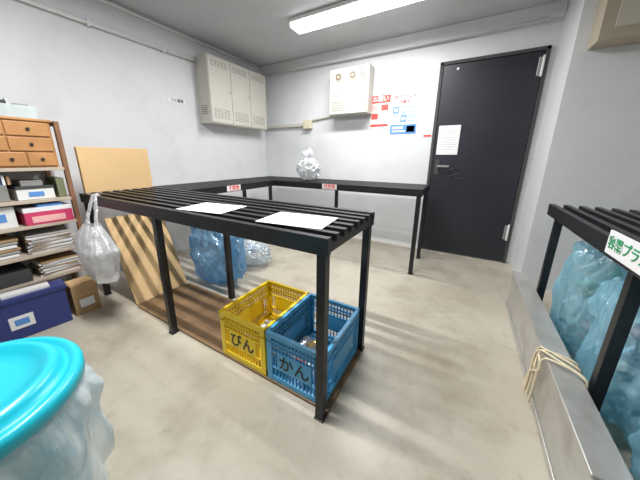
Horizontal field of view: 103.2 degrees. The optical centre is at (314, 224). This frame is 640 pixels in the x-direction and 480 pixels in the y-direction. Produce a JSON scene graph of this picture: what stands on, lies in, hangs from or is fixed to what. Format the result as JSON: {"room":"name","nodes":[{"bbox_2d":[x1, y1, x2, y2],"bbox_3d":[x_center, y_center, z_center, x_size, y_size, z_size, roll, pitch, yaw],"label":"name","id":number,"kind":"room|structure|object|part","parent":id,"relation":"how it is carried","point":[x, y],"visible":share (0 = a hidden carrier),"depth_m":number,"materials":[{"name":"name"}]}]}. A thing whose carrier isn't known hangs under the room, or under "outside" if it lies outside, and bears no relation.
{"room":"garbage collection room","nodes":[
{"label":"garbage collection room","id":0,"kind":"room"},
{"bbox_2d":[0,0,267,293],"bbox_3d":[-2.051,-0.637,1.997,0.120,2.332,5.120,9,17,29],"label":"wall","id":1,"kind":"structure","parent":0,"point":[104,89],"depth_m":2.25,"materials":[{"name":"paint"}]},
{"bbox_2d":[18,0,194,61],"bbox_3d":[-2.271,-1.393,1.233,0.039,0.042,3.750,9,17,29],"label":"pipe","id":2,"kind":"object","parent":1,"relation":"attached to","point":[86,22],"visible":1,"depth_m":2.06,"materials":[{"name":"white plastic"}]},
{"bbox_2d":[167,97,185,104],"bbox_3d":[-1.467,-1.319,2.711,0.003,0.043,0.200,9,17,29],"label":"wall label","id":3,"kind":"object","parent":1,"relation":"attached to","point":[174,100],"visible":1,"depth_m":2.71,"materials":[{"name":"white paper"}]},
{"bbox_2d":[194,52,266,130],"bbox_3d":[-1.001,-1.613,3.235,0.214,0.699,0.950,9,17,29],"label":"upper cabinet","id":4,"kind":"object","parent":1,"relation":"attached to","point":[232,95],"visible":1,"depth_m":3.04,"materials":[{"name":"beige metal"}]},
{"bbox_2d":[22,237,639,479],"bbox_3d":[-0.149,0.849,1.189,4.650,0.100,5.250,9,17,29],"label":"floor","id":5,"kind":"structure","parent":0,"point":[434,390],"depth_m":1.22,"materials":[{"name":"concrete"}]},
{"bbox_2d":[0,279,72,342],"bbox_3d":[-1.771,0.533,1.587,0.126,0.281,0.338,11,18,35],"label":"storage box","id":6,"kind":"object","parent":5,"relation":"on","point":[30,310],"visible":1,"depth_m":1.56,"materials":[{"name":"blue plastic"}]},
{"bbox_2d":[0,121,83,293],"bbox_3d":[-2.039,0.002,1.620,0.420,1.289,0.725,9,17,29],"label":"wooden shelf unit","id":7,"kind":"object","parent":5,"relation":"on","point":[24,255],"visible":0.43,"depth_m":1.68,"materials":[{"name":"brown wood"}]},
{"bbox_2d":[0,206,18,229],"bbox_3d":[-2.015,-0.046,1.566,0.282,0.128,0.180,9,17,29],"label":"boxes","id":8,"kind":"object","parent":7,"relation":"on","point":[8,219],"visible":0.88,"depth_m":1.55,"materials":[{"name":"white cardboard"}]},
{"bbox_2d":[0,234,20,260],"bbox_3d":[-2.031,0.148,1.594,0.295,0.118,0.200,9,17,29],"label":"paper stack","id":9,"kind":"object","parent":7,"relation":"on","point":[9,249],"visible":1,"depth_m":1.57,"materials":[{"name":"white paper"}]},
{"bbox_2d":[0,116,58,167],"bbox_3d":[-1.973,-0.510,1.589,0.407,0.293,0.423,9,17,29],"label":"chest","id":10,"kind":"object","parent":7,"relation":"on","point":[24,142],"visible":1,"depth_m":1.56,"materials":[{"name":"brown wood"}]},
{"bbox_2d":[0,98,38,118],"bbox_3d":[-1.914,-0.719,1.581,0.260,0.113,0.200,9,17,29],"label":"plastic tray","id":11,"kind":"object","parent":10,"relation":"on","point":[14,109],"visible":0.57,"depth_m":1.54,"materials":[{"name":"white plastic"}]},
{"bbox_2d":[0,175,66,201],"bbox_3d":[-1.942,-0.246,1.637,0.285,0.158,0.420,9,17,29],"label":"storage boxes","id":12,"kind":"object","parent":7,"relation":"on","point":[20,189],"visible":1,"depth_m":1.63,"materials":[{"name":"white cardboard"}]},
{"bbox_2d":[0,250,80,289],"bbox_3d":[-1.949,0.294,1.747,0.288,0.098,0.460,9,17,29],"label":"paper stack","id":13,"kind":"object","parent":7,"relation":"on","point":[13,274],"visible":0.81,"depth_m":1.72,"materials":[{"name":"white paper"}]},
{"bbox_2d":[12,201,73,225],"bbox_3d":[-1.877,-0.093,1.752,0.287,0.126,0.230,9,17,29],"label":"box","id":14,"kind":"object","parent":7,"relation":"on","point":[54,211],"visible":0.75,"depth_m":1.67,"materials":[{"name":"crimson plastic"},{"name":"cardboard"},{"name":"white paper"}]},
{"bbox_2d":[15,225,74,253],"bbox_3d":[-1.894,0.096,1.791,0.291,0.119,0.242,9,17,29],"label":"paper stack","id":15,"kind":"object","parent":7,"relation":"on","point":[43,239],"visible":0.9,"depth_m":1.72,"materials":[{"name":"white paper"}]},
{"bbox_2d":[0,336,114,479],"bbox_3d":[-0.763,0.626,0.589,0.472,0.626,0.459,9,17,29],"label":"trash bin","id":16,"kind":"object","parent":5,"relation":"on","point":[54,426],"visible":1,"depth_m":0.57,"materials":[{"name":"teal plastic"}]},
{"bbox_2d":[64,275,101,315],"bbox_3d":[-1.662,0.503,1.819,0.143,0.223,0.140,9,17,29],"label":"cardboard box","id":17,"kind":"object","parent":5,"relation":"on","point":[82,293],"visible":0.91,"depth_m":1.78,"materials":[{"name":"brown cardboard"}]},
{"bbox_2d":[104,214,186,304],"bbox_3d":[-1.323,0.235,2.034,0.261,0.631,0.400,9,17,29],"label":"cardboard sheet","id":18,"kind":"object","parent":5,"relation":"on","point":[133,234],"visible":0.71,"depth_m":1.98,"materials":[{"name":"beige cardboard"}]},
{"bbox_2d":[153,178,273,239],"bbox_3d":[-0.978,-0.042,2.749,0.498,0.810,1.128,9,17,29],"label":"steel table","id":19,"kind":"object","parent":5,"relation":"on","point":[219,186],"visible":0.59,"depth_m":2.56,"materials":[{"name":"black metal"}]},
{"bbox_2d":[227,185,240,191],"bbox_3d":[-0.786,-0.356,2.485,0.004,0.055,0.170,9,17,29],"label":"label","id":20,"kind":"object","parent":19,"relation":"attached to","point":[232,187],"visible":1,"depth_m":2.48,"materials":[{"name":"white paper"}]},
{"bbox_2d":[189,227,244,283],"bbox_3d":[-0.849,0.169,2.212,0.622,0.674,0.380,9,17,29],"label":"garbage bag","id":21,"kind":"object","parent":5,"relation":"on","point":[214,264],"visible":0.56,"depth_m":2.10,"materials":[{"name":"blue plastic"}]},
{"bbox_2d":[79,187,374,423],"bbox_3d":[-0.707,0.247,1.666,2.040,0.810,0.517,9,17,29],"label":"steel table","id":22,"kind":"object","parent":5,"relation":"on","point":[159,204],"visible":0.91,"depth_m":1.28,"materials":[{"name":"black metal"}]},
{"bbox_2d":[74,193,120,283],"bbox_3d":[-1.379,0.103,1.595,0.415,0.549,0.192,14,20,41],"label":"shopping bag","id":23,"kind":"object","parent":22,"relation":"hanging from","point":[98,254],"visible":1,"depth_m":1.52,"materials":[{"name":"white plastic"}]},
{"bbox_3d":[-1.450,-0.085,1.652,0.053,0.208,0.202,-3,15,-12],"label":"handle","id":24,"kind":"part","parent":23,"relation":"part of","materials":[{"name":"white plastic"}]},
{"bbox_3d":[-1.379,-0.075,1.609,0.041,0.212,0.305,-8,17,-30],"label":"handle","id":25,"kind":"part","parent":23,"relation":"part of","materials":[{"name":"white plastic"}]},
{"bbox_2d":[74,147,152,192],"bbox_3d":[-1.553,-0.436,2.005,0.035,0.323,0.470,9,17,29],"label":"cardboard sheet","id":26,"kind":"object","parent":22,"relation":"on","point":[101,169],"visible":1,"depth_m":1.96,"materials":[{"name":"beige cardboard"}]},
{"bbox_2d":[177,203,246,213],"bbox_3d":[-0.543,-0.090,1.351,0.290,0.002,0.210,6,16,21],"label":"paper sheet","id":27,"kind":"object","parent":22,"relation":"on","point":[215,208],"visible":1,"depth_m":1.33,"materials":[{"name":"white paper"}]},
{"bbox_2d":[255,212,337,229],"bbox_3d":[-0.071,-0.022,1.106,0.300,0.002,0.210,7,16,23],"label":"paper sheet","id":28,"kind":"object","parent":22,"relation":"on","point":[281,218],"visible":1,"depth_m":1.09,"materials":[{"name":"white paper"}]},
{"bbox_2d":[138,283,361,413],"bbox_3d":[-0.516,0.664,1.653,1.575,0.013,0.415,9,17,29],"label":"wooden board","id":29,"kind":"object","parent":5,"relation":"on","point":[197,308],"visible":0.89,"depth_m":1.73,"materials":[{"name":"brown wood"}]},
{"bbox_2d":[219,280,308,375],"bbox_3d":[-0.272,0.564,1.480,0.320,0.268,0.411,9,17,29],"label":"crate","id":30,"kind":"object","parent":29,"relation":"on","point":[246,345],"visible":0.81,"depth_m":1.39,"materials":[{"name":"yellow plastic"}]},
{"bbox_2d":[265,293,359,402],"bbox_3d":[0.008,0.608,1.322,0.320,0.268,0.411,9,17,29],"label":"crate","id":31,"kind":"object","parent":29,"relation":"on","point":[293,368],"visible":0.92,"depth_m":1.23,"materials":[{"name":"blue plastic"}]},
{"bbox_2d":[238,240,270,264],"bbox_3d":[-0.623,0.270,2.590,0.424,0.289,0.301,9,17,29],"label":"garbage bag","id":32,"kind":"object","parent":5,"relation":"on","point":[254,255],"visible":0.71,"depth_m":2.55,"materials":[{"name":"clear plastic"}]},
{"bbox_2d":[245,176,429,274],"bbox_3d":[0.144,-0.109,3.032,2.138,0.810,0.500,9,17,29],"label":"steel table","id":33,"kind":"object","parent":5,"relation":"on","point":[418,191],"visible":0.81,"depth_m":2.60,"materials":[{"name":"black metal"}]},
{"bbox_2d":[296,148,320,179],"bbox_3d":[-0.066,-0.718,3.002,0.305,0.370,0.266,9,17,29],"label":"plastic bag","id":34,"kind":"object","parent":33,"relation":"on","point":[308,168],"visible":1,"depth_m":2.94,"materials":[{"name":"white plastic"}]},
{"bbox_2d":[322,184,336,189],"bbox_3d":[0.155,-0.393,2.650,0.170,0.055,0.004,9,17,29],"label":"label","id":35,"kind":"object","parent":33,"relation":"attached to","point":[324,186],"visible":1,"depth_m":2.65,"materials":[{"name":"white paper"}]},
{"bbox_2d":[505,271,633,479],"bbox_3d":[1.132,0.638,1.282,0.092,0.273,1.457,9,17,29],"label":"long metal cover","id":36,"kind":"object","parent":5,"relation":"on","point":[576,442],"visible":1,"depth_m":0.93,"materials":[{"name":"silver metal"}]},
{"bbox_2d":[523,346,588,403],"bbox_3d":[0.998,0.672,1.064,0.098,0.282,0.213,-5,16,-19],"label":"cord","id":37,"kind":"object","parent":36,"relation":"attached to","point":[536,357],"visible":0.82,"depth_m":1.08,"materials":[{"name":"beige fabric"}]},
{"bbox_2d":[536,204,639,411],"bbox_3d":[1.227,0.497,0.772,0.565,0.810,1.800,9,17,29],"label":"steel table","id":38,"kind":"object","parent":5,"relation":"on","point":[594,227],"visible":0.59,"depth_m":0.95,"materials":[{"name":"black metal"}]},
{"bbox_2d":[604,230,639,275],"bbox_3d":[0.923,0.100,0.718,0.009,0.080,0.395,9,17,29],"label":"sign","id":39,"kind":"object","parent":38,"relation":"attached to","point":[624,249],"visible":1,"depth_m":0.79,"materials":[{"name":"white plastic"}]},
{"bbox_2d":[549,241,639,368],"bbox_3d":[1.554,0.426,1.295,0.430,0.677,0.442,9,17,29],"label":"bag","id":40,"kind":"object","parent":5,"relation":"on","point":[576,283],"visible":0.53,"depth_m":1.38,"materials":[{"name":"translucent blue plastic"}]},
{"bbox_2d":[576,277,639,436],"bbox_3d":[1.345,0.508,0.949,0.430,0.693,0.438,9,17,29],"label":"bag","id":41,"kind":"object","parent":5,"relation":"on","point":[621,404],"visible":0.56,"depth_m":0.96,"materials":[{"name":"translucent blue plastic"}]},
{"bbox_2d":[628,418,639,479],"bbox_3d":[1.102,0.602,0.545,0.430,0.716,0.420,9,17,29],"label":"bag","id":42,"kind":"object","parent":5,"relation":"on","point":[634,469],"visible":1,"depth_m":0.77,"materials":[{"name":"blue plastic"}]},
{"bbox_2d":[98,0,568,75],"bbox_3d":[-0.628,-1.456,0.873,3.191,0.111,4.840,9,17,29],"label":"ceiling trim","id":43,"kind":"structure","parent":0,"point":[104,1],"depth_m":2.58,"materials":[{"name":"grey paint"}]},
{"bbox_2d":[109,0,561,66],"bbox_3d":[-0.133,-1.502,0.566,4.650,0.100,5.250,9,17,29],"label":"ceiling","id":44,"kind":"structure","parent":0,"point":[257,32],"depth_m":2.42,"materials":[{"name":"white paint"}]},
{"bbox_2d":[289,0,420,34],"bbox_3d":[0.353,-1.833,2.163,1.268,0.068,0.210,9,17,29],"label":"ceiling light","id":45,"kind":"object","parent":44,"relation":"attached to","point":[346,10],"depth_m":2.19,"materials":[{"name":"white plastic"}]},
{"bbox_2d":[265,17,563,262],"bbox_3d":[0.690,-0.949,3.249,3.302,2.332,0.120,9,17,29],"label":"wall","id":46,"kind":"structure","parent":0,"point":[343,148],"depth_m":3.17,"materials":[{"name":"paint"}]},
{"bbox_2d":[267,116,331,128],"bbox_3d":[-0.264,-1.426,3.588,1.187,0.157,0.068,9,17,29],"label":"conduit","id":47,"kind":"object","parent":46,"relation":"attached to","point":[307,124],"visible":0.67,"depth_m":3.50,"materials":[{"name":"beige plastic"}]},
{"bbox_2d":[329,63,374,116],"bbox_3d":[0.436,-1.587,3.048,0.492,0.505,0.191,9,17,29],"label":"electrical box","id":48,"kind":"object","parent":46,"relation":"attached to","point":[351,88],"visible":1,"depth_m":2.97,"materials":[{"name":"white metal"}]},
{"bbox_2d":[369,94,390,133],"bbox_3d":[0.778,-1.307,3.025,0.235,0.420,0.006,9,17,29],"label":"poster","id":49,"kind":"object","parent":46,"relation":"attached to","point":[379,119],"visible":0.99,"depth_m":3.02,"materials":[{"name":"white paper"}]},
{"bbox_2d":[390,92,419,133],"bbox_3d":[1.022,-1.257,2.891,0.290,0.425,0.006,9,17,29],"label":"poster","id":50,"kind":"object","parent":46,"relation":"attached to","point":[404,112],"visible":1,"depth_m":2.89,"materials":[{"name":"white paper"}]},
{"bbox_2d":[421,45,551,262],"bbox_3d":[1.655,-0.619,2.636,0.863,2.020,0.067,9,17,29],"label":"door","id":51,"kind":"structure","parent":46,"relation":"in","point":[492,97],"depth_m":2.59,"materials":[{"name":"grey paint"}]},
{"bbox_2d":[436,125,460,154],"bbox_3d":[1.430,-0.900,2.711,0.205,0.298,0.003,9,17,29],"label":"paper notice","id":52,"kind":"object","parent":51,"relation":"attached to","point":[448,136],"visible":1,"depth_m":2.71,"materials":[{"name":"white paper"}]},
{"bbox_2d":[510,0,639,290],"bbox_3d":[2.410,-0.601,1.979,0.998,2.332,0.650,9,17,29],"label":"wall","id":53,"kind":"structure","parent":0,"point":[587,152],"depth_m":1.85,"materials":[{"name":"white paint"}]},
{"bbox_2d":[587,0,639,49],"bbox_3d":[2.086,-1.359,1.480,0.575,0.450,0.177,9,17,29],"label":"control box","id":54,"kind":"object","parent":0,"point":[616,22],"depth_m":1.56,"materials":[{"name":"beige metal"}]}
]}

